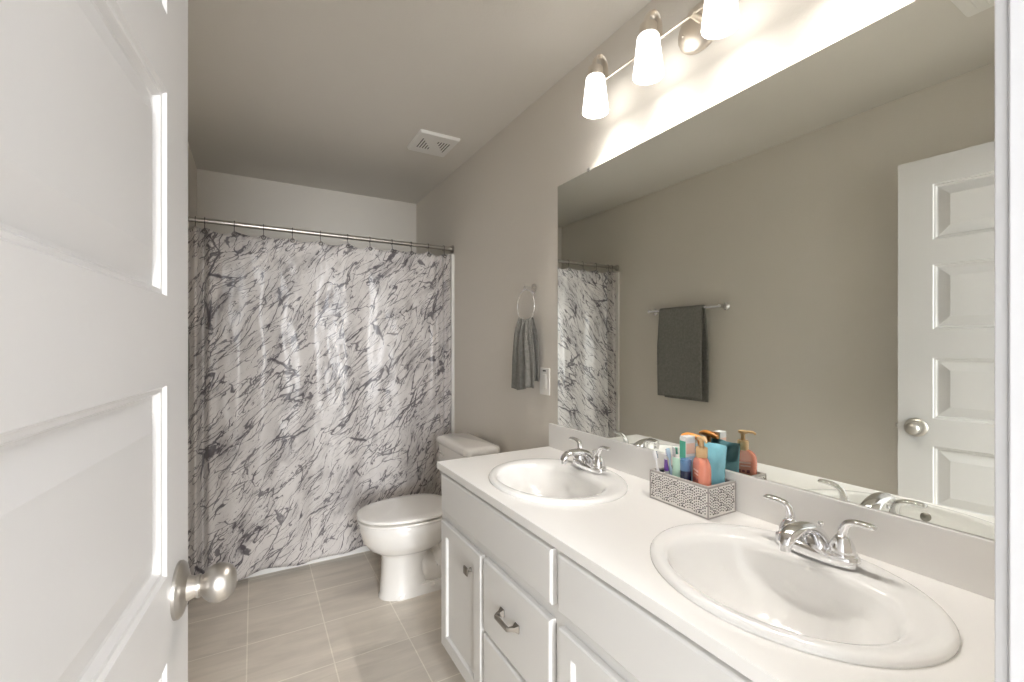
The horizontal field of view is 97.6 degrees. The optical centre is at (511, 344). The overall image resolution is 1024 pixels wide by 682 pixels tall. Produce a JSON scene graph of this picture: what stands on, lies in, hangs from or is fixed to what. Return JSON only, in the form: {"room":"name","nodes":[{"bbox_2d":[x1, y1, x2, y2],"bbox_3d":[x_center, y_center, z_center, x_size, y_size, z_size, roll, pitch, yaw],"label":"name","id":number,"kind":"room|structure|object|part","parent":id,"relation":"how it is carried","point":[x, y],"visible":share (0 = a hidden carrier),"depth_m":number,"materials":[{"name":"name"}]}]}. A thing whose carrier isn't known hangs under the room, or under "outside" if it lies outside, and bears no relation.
{"room":"bathroom","nodes":[
{"label":"bathroom","id":0,"kind":"room"},
{"bbox_2d":[188,143,196,228],"bbox_3d":[-1.269,0.058,1.429,0.120,2.444,3.725,0,0,-30],"label":"wall","id":1,"kind":"structure","parent":0,"point":[192,170],"depth_m":2.71,"materials":[{"name":"beige paint"}]},
{"bbox_2d":[188,216,453,252],"bbox_3d":[-1.048,-0.646,2.662,1.493,0.052,0.052,0,0,-30],"label":"curtain rod","id":2,"kind":"object","parent":1,"relation":"attached to","point":[190,219],"visible":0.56,"depth_m":2.59,"materials":[{"name":"silver metal"}]},
{"bbox_3d":[-1.307,-0.248,1.691,0.075,0.050,0.642,0,0,-30],"label":"towel bar","id":3,"kind":"object","parent":1,"relation":"attached to","visible":0},
{"bbox_2d":[188,333,189,417],"bbox_3d":[-1.290,0.059,1.707,0.064,0.649,0.381,0,0,-30],"label":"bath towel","id":4,"kind":"object","parent":3,"relation":"hanging from","point":[188,333],"visible":0.02,"depth_m":1.86,"materials":[{"name":"grey fabric"}]},
{"bbox_2d":[197,169,415,252],"bbox_3d":[-1.469,0.058,3.394,1.494,2.444,0.120,0,0,-30],"label":"wall","id":5,"kind":"structure","parent":0,"point":[220,196],"depth_m":3.28,"materials":[{"name":"beige paint"}]},
{"bbox_2d":[188,551,465,681],"bbox_3d":[-0.570,1.304,1.832,1.734,0.050,3.725,0,0,-30],"label":"floor","id":6,"kind":"structure","parent":0,"point":[327,620],"depth_m":1.99,"materials":[{"name":"beige tile"}]},
{"bbox_2d":[244,546,369,578],"bbox_3d":[-1.249,1.030,3.012,1.488,0.500,0.756,0,0,-30],"label":"bathtub","id":7,"kind":"object","parent":6,"relation":"on","point":[364,548],"visible":0.02,"depth_m":2.63,"materials":[{"name":"white ceramic"}]},
{"bbox_2d":[356,433,499,600],"bbox_3d":[-0.457,0.906,2.397,0.714,0.749,0.454,0,0,-30],"label":"toilet","id":8,"kind":"object","parent":6,"relation":"on","point":[405,530],"visible":0.61,"depth_m":2.26,"materials":[{"name":"white ceramic"}]},
{"bbox_3d":[-0.554,0.854,2.341,0.489,0.019,0.374,0,0,-30],"label":"seat lid","id":9,"kind":"part","parent":8,"relation":"part of","materials":[{"name":"white plastic"}]},
{"bbox_3d":[-0.558,0.879,2.338,0.477,0.011,0.372,0,0,-30],"label":"seat","id":10,"kind":"part","parent":8,"relation":"part of","materials":[{"name":"white plastic"}]},
{"bbox_3d":[-0.253,0.734,2.514,0.194,0.318,0.432,0,0,-30],"label":"tank","id":11,"kind":"part","parent":8,"relation":"part of","materials":[{"name":"white ceramic"}]},
{"bbox_3d":[-0.254,0.553,2.513,0.212,0.043,0.454,0,0,-30],"label":"tank lid","id":12,"kind":"part","parent":8,"relation":"part of","materials":[{"name":"white ceramic"}]},
{"bbox_2d":[441,472,752,681],"bbox_3d":[0.312,0.882,1.218,0.575,0.794,1.524,0,0,-30],"label":"vanity cabinet","id":13,"kind":"object","parent":6,"relation":"on","point":[515,607],"visible":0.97,"depth_m":1.16,"materials":[{"name":"white paint"}]},
{"bbox_3d":[-0.179,0.908,1.576,0.018,0.473,0.344,0,0,-30],"label":"door","id":14,"kind":"part","parent":13,"relation":"part of","materials":[{"name":"white paint"}]},
{"bbox_3d":[-0.147,0.745,1.479,0.024,0.027,0.027,0,0,-30],"label":"knob","id":15,"kind":"part","parent":13,"relation":"part of","materials":[{"name":"grey metal"}]},
{"bbox_3d":[0.008,1.025,1.252,0.018,0.239,0.368,0,0,-30],"label":"drawer","id":16,"kind":"part","parent":13,"relation":"part of","materials":[{"name":"white paint"}]},
{"bbox_3d":[-0.020,0.771,1.250,0.032,0.022,0.106,0,0,-30],"label":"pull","id":17,"kind":"part","parent":13,"relation":"part of","materials":[{"name":"grey metal"}]},
{"bbox_3d":[0.008,0.781,1.252,0.018,0.224,0.368,0,0,-30],"label":"drawer","id":18,"kind":"part","parent":13,"relation":"part of","materials":[{"name":"white paint"}]},
{"bbox_3d":[0.114,0.830,1.105,0.019,0.690,1.524,0,0,-30],"label":"frame","id":19,"kind":"part","parent":13,"relation":"part of","materials":[{"name":"white paint"}]},
{"bbox_3d":[0.204,0.906,0.911,0.018,0.477,0.351,0,0,-30],"label":"door","id":20,"kind":"part","parent":13,"relation":"part of","materials":[{"name":"white paint"}]},
{"bbox_2d":[437,423,994,681],"bbox_3d":[0.326,0.420,1.225,0.544,0.130,1.548,0,0,-30],"label":"countertop","id":21,"kind":"structure","parent":13,"relation":"on","point":[612,540],"depth_m":0.93,"materials":[{"name":"white stone"}]},
{"bbox_2d":[489,458,627,505],"bbox_3d":[0.148,0.528,1.525,0.436,0.164,0.516,0,0,-30],"label":"sink","id":22,"kind":"object","parent":21,"relation":"in","point":[539,480],"visible":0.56,"depth_m":1.62,"materials":[{"name":"white ceramic"}]},
{"bbox_2d":[560,437,610,474],"bbox_3d":[0.273,0.399,1.606,0.174,0.098,0.175,0,0,19],"label":"faucet","id":23,"kind":"object","parent":21,"relation":"on","point":[583,459],"visible":1,"depth_m":1.57,"materials":[{"name":"silver metal"}]},
{"bbox_3d":[0.244,0.389,1.674,0.051,0.078,0.083,0,0,-30],"label":"handle","id":24,"kind":"part","parent":23,"relation":"part of","materials":[{"name":"silver metal"}]},
{"bbox_3d":[0.236,0.404,1.592,0.156,0.071,0.060,0,0,-30],"label":"spout","id":25,"kind":"part","parent":23,"relation":"part of","materials":[{"name":"silver metal"}]},
{"bbox_3d":[0.310,0.389,1.558,0.051,0.078,0.083,0,0,-30],"label":"handle","id":26,"kind":"part","parent":23,"relation":"part of","materials":[{"name":"silver metal"}]},
{"bbox_2d":[650,465,735,519],"bbox_3d":[0.515,0.417,1.290,0.118,0.085,0.201,0,0,-30],"label":"storage box","id":27,"kind":"object","parent":21,"relation":"on","point":[717,500],"visible":0.91,"depth_m":1.23,"materials":[{"name":"grey fabric"}]},
{"bbox_2d":[652,450,658,470],"bbox_3d":[0.442,0.386,1.342,0.018,0.134,0.057,0,0,-25],"label":"toothbrush","id":28,"kind":"object","parent":27,"relation":"in","point":[654,453],"visible":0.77,"depth_m":1.35,"materials":[{"name":"white plastic"}]},
{"bbox_2d":[664,453,669,473],"bbox_3d":[0.464,0.388,1.340,0.023,0.125,0.026,0,0,-8],"label":"tube","id":29,"kind":"object","parent":27,"relation":"in","point":[666,467],"visible":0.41,"depth_m":1.33,"materials":[{"name":"purple plastic"}]},
{"bbox_2d":[665,448,671,474],"bbox_3d":[0.482,0.384,1.361,0.016,0.137,0.046,0,0,-23],"label":"toothbrush","id":30,"kind":"object","parent":27,"relation":"in","point":[668,452],"visible":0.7,"depth_m":1.36,"materials":[{"name":"plastic"}]},
{"bbox_2d":[672,447,677,456],"bbox_3d":[0.502,0.383,1.373,0.018,0.139,0.020,0,0,-23],"label":"toothbrush","id":31,"kind":"object","parent":27,"relation":"in","point":[674,449],"visible":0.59,"depth_m":1.37,"materials":[{"name":"white plastic"}]},
{"bbox_3d":[0.499,0.383,1.371,0.010,0.140,0.014,-1,-3,-27],"label":"handle","id":32,"kind":"part","parent":31,"relation":"part of","materials":[{"name":"white plastic"}]},
{"bbox_2d":[672,457,679,476],"bbox_3d":[0.476,0.389,1.296,0.027,0.122,0.027,0,0,15],"label":"tube","id":33,"kind":"object","parent":27,"relation":"in","point":[675,461],"visible":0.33,"depth_m":1.29,"materials":[{"name":"green plastic"}]},
{"bbox_2d":[680,458,691,480],"bbox_3d":[0.490,0.387,1.265,0.031,0.130,0.031,0,0,-30],"label":"jar","id":34,"kind":"object","parent":27,"relation":"in","point":[685,463],"visible":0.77,"depth_m":1.25,"materials":[{"name":"blue plastic"}]},
{"bbox_2d":[680,435,694,480],"bbox_3d":[0.508,0.358,1.298,0.037,0.188,0.025,0,0,-24],"label":"carton","id":35,"kind":"object","parent":27,"relation":"in","point":[687,442],"visible":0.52,"depth_m":1.29,"materials":[{"name":"cardboard"}]},
{"bbox_3d":[0.491,0.363,1.291,0.001,0.171,0.022,0,0,-24],"label":"panel","id":36,"kind":"part","parent":35,"relation":"part of","materials":[{"name":"green cardboard"}]},
{"bbox_2d":[681,432,699,456],"bbox_3d":[0.535,0.357,1.324,0.019,0.191,0.072,0,0,-40],"label":"spray bottle","id":37,"kind":"object","parent":27,"relation":"in","point":[686,433],"visible":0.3,"depth_m":1.32,"materials":[{"name":"orange plastic"}]},
{"bbox_2d":[692,436,710,485],"bbox_3d":[0.522,0.352,1.234,0.035,0.200,0.074,0,0,2],"label":"soap dispenser","id":38,"kind":"object","parent":27,"relation":"in","point":[701,467],"visible":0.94,"depth_m":1.22,"materials":[{"name":"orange plastic"}]},
{"bbox_2d":[698,442,726,484],"bbox_3d":[0.565,0.366,1.274,0.041,0.173,0.093,0,0,-41],"label":"tube","id":39,"kind":"object","parent":27,"relation":"in","point":[717,453],"visible":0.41,"depth_m":1.25,"materials":[{"name":"teal plastic"}]},
{"bbox_2d":[650,523,960,668],"bbox_3d":[0.523,0.528,0.884,0.436,0.164,0.516,0,0,-30],"label":"sink","id":40,"kind":"object","parent":21,"relation":"in","point":[870,615],"visible":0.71,"depth_m":0.89,"materials":[{"name":"white ceramic"}]},
{"bbox_2d":[763,494,877,570],"bbox_3d":[0.645,0.399,0.950,0.174,0.098,0.175,0,0,19],"label":"faucet","id":41,"kind":"object","parent":21,"relation":"on","point":[806,538],"visible":1,"depth_m":0.91,"materials":[{"name":"silver metal"}]},
{"bbox_3d":[0.615,0.389,1.018,0.051,0.078,0.083,0,0,-30],"label":"handle","id":42,"kind":"part","parent":41,"relation":"part of","materials":[{"name":"silver metal"}]},
{"bbox_3d":[0.608,0.404,0.936,0.156,0.071,0.060,0,0,-30],"label":"spout","id":43,"kind":"part","parent":41,"relation":"part of","materials":[{"name":"silver metal"}]},
{"bbox_3d":[0.682,0.389,0.902,0.051,0.078,0.083,0,0,-30],"label":"handle","id":44,"kind":"part","parent":41,"relation":"part of","materials":[{"name":"silver metal"}]},
{"bbox_2d":[188,0,651,203],"bbox_3d":[-0.570,-1.190,1.832,1.734,0.050,3.725,0,0,-30],"label":"ceiling","id":45,"kind":"structure","parent":0,"point":[333,95],"depth_m":1.94,"materials":[{"name":"paint"}]},
{"bbox_2d":[407,129,459,156],"bbox_3d":[-0.455,-1.156,2.588,0.233,0.016,0.260,0,0,-30],"label":"ceiling vent","id":46,"kind":"object","parent":45,"relation":"in","point":[425,141],"visible":1,"depth_m":2.56,"materials":[{"name":"white plastic"}]},
{"bbox_2d":[416,0,991,539],"bbox_3d":[0.129,0.058,2.234,0.120,2.444,3.725,0,0,-30],"label":"wall","id":47,"kind":"structure","parent":0,"point":[498,210],"depth_m":2.08,"materials":[{"name":"beige paint"}]},
{"bbox_2d":[451,254,453,432],"bbox_3d":[-1.235,0.337,2.987,1.493,1.885,0.819,0,0,-30],"label":"tub surround","id":48,"kind":"object","parent":47,"relation":"attached to","point":[452,255],"visible":0.07,"depth_m":3.00,"materials":[{"name":"white plastic"}]},
{"bbox_2d":[511,317,538,389],"bbox_3d":[0.060,0.043,2.134,0.056,0.352,0.179,0,0,-30],"label":"hand towel","id":49,"kind":"object","parent":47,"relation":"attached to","point":[525,356],"visible":1,"depth_m":2.09,"materials":[{"name":"grey fabric"}]},
{"bbox_2d":[517,284,536,318],"bbox_3d":[0.081,-0.198,2.141,0.056,0.189,0.160,0,0,-30],"label":"towel ring","id":50,"kind":"object","parent":47,"relation":"attached to","point":[532,289],"visible":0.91,"depth_m":2.14,"materials":[{"name":"silver metal"}]},
{"bbox_3d":[0.081,-0.269,2.141,0.056,0.048,0.048,0,0,-30],"label":"post","id":51,"kind":"part","parent":50,"relation":"part of","materials":[{"name":"silver metal"}]},
{"bbox_2d":[540,368,549,395],"bbox_3d":[0.150,0.170,2.069,0.008,0.124,0.080,0,0,-30],"label":"wall switch","id":52,"kind":"object","parent":47,"relation":"attached to","point":[544,372],"visible":1,"depth_m":2.06,"materials":[{"name":"white plastic"}]},
{"bbox_2d":[582,0,739,118],"bbox_3d":[0.510,-0.934,1.295,0.156,0.212,0.834,0,0,-30],"label":"vanity light","id":53,"kind":"object","parent":47,"relation":"attached to","point":[708,21],"visible":1,"depth_m":1.36,"materials":[{"name":"white glass"}]},
{"bbox_2d":[588,64,602,74],"bbox_3d":[0.298,-0.968,1.601,0.057,0.046,0.057,0,0,-30],"label":"socket","id":54,"kind":"object","parent":53,"relation":"attached to","point":[594,69],"depth_m":1.58,"materials":[{"name":"beige metal"}]},
{"bbox_3d":[0.298,-0.891,1.601,0.093,0.126,0.093,0,0,-30],"label":"lamp shade","id":55,"kind":"part","parent":53,"relation":"part of","materials":[{"name":"white glass"}]},
{"bbox_3d":[0.316,-0.999,1.611,0.065,0.082,0.025,0,0,-30],"label":"arm","id":56,"kind":"part","parent":53,"relation":"part of","materials":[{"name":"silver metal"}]},
{"bbox_2d":[639,19,657,33],"bbox_3d":[0.421,-0.968,1.386,0.057,0.046,0.057,0,0,-30],"label":"socket","id":57,"kind":"object","parent":53,"relation":"attached to","point":[648,26],"depth_m":1.36,"materials":[{"name":"beige metal"}]},
{"bbox_3d":[0.421,-0.891,1.386,0.093,0.126,0.093,0,0,-30],"label":"lamp shade","id":58,"kind":"part","parent":53,"relation":"part of","materials":[{"name":"white glass"}]},
{"bbox_3d":[0.439,-0.999,1.397,0.065,0.082,0.025,0,0,-30],"label":"arm","id":59,"kind":"part","parent":53,"relation":"part of","materials":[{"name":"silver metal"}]},
{"bbox_3d":[0.544,-0.891,1.172,0.093,0.126,0.093,0,0,-30],"label":"lamp shade","id":60,"kind":"part","parent":53,"relation":"part of","materials":[{"name":"white glass"}]},
{"bbox_2d":[549,423,994,599],"bbox_3d":[0.557,0.407,1.357,0.012,0.104,1.547,0,0,-30],"label":"backsplash","id":61,"kind":"structure","parent":47,"relation":"attached to","point":[966,561],"depth_m":0.98,"materials":[{"name":"white stone"}]},
{"bbox_2d":[558,0,994,539],"bbox_3d":[0.573,-0.176,1.334,0.008,1.060,1.486,0,0,-30],"label":"wall mirror","id":62,"kind":"object","parent":47,"relation":"attached to","point":[794,275],"visible":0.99,"depth_m":1.07,"materials":[{"name":"clear glass"}]},
{"bbox_3d":[0.330,0.058,0.267,1.494,2.444,0.115,0,0,-30],"label":"wall","id":63,"kind":"structure","parent":0,"visible":0},
{"bbox_2d":[0,0,236,681],"bbox_3d":[-0.357,0.247,0.335,0.180,2.041,0.786,0,0,-24],"label":"door","id":64,"kind":"structure","parent":63,"relation":"in","point":[97,584],"depth_m":0.40,"materials":[{"name":"white paint"}]},
{"bbox_3d":[-0.441,0.347,0.650,0.072,0.077,0.077,0,0,-24],"label":"knob","id":65,"kind":"part","parent":64,"relation":"part of","materials":[{"name":"silver metal"}]},
{"bbox_2d":[995,0,1007,681],"bbox_3d":[0.098,0.216,0.208,0.894,2.126,0.013,0,0,-30],"label":"trim","id":66,"kind":"structure","parent":63,"relation":"attached to","point":[1001,6],"depth_m":0.40,"materials":[{"name":"white paint"}]},
{"bbox_2d":[1008,0,1023,681],"bbox_3d":[0.130,0.237,0.152,0.810,2.084,0.115,0,0,-30],"label":"trim","id":67,"kind":"structure","parent":63,"relation":"attached to","point":[1015,7],"depth_m":0.39,"materials":[{"name":"white paint"}]},
{"bbox_3d":[-1.637,-0.620,2.318,0.025,0.092,0.048,0,0,-30],"label":"curtain ring","id":68,"kind":"object","parent":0,"visible":0},
{"bbox_2d":[188,226,451,580],"bbox_3d":[-1.040,0.322,2.643,1.453,1.868,0.057,0,0,-29],"label":"shower curtain","id":69,"kind":"object","parent":68,"relation":"hanging from","point":[320,375],"visible":0.91,"depth_m":2.56,"materials":[{"name":"fabric"}]}
]}

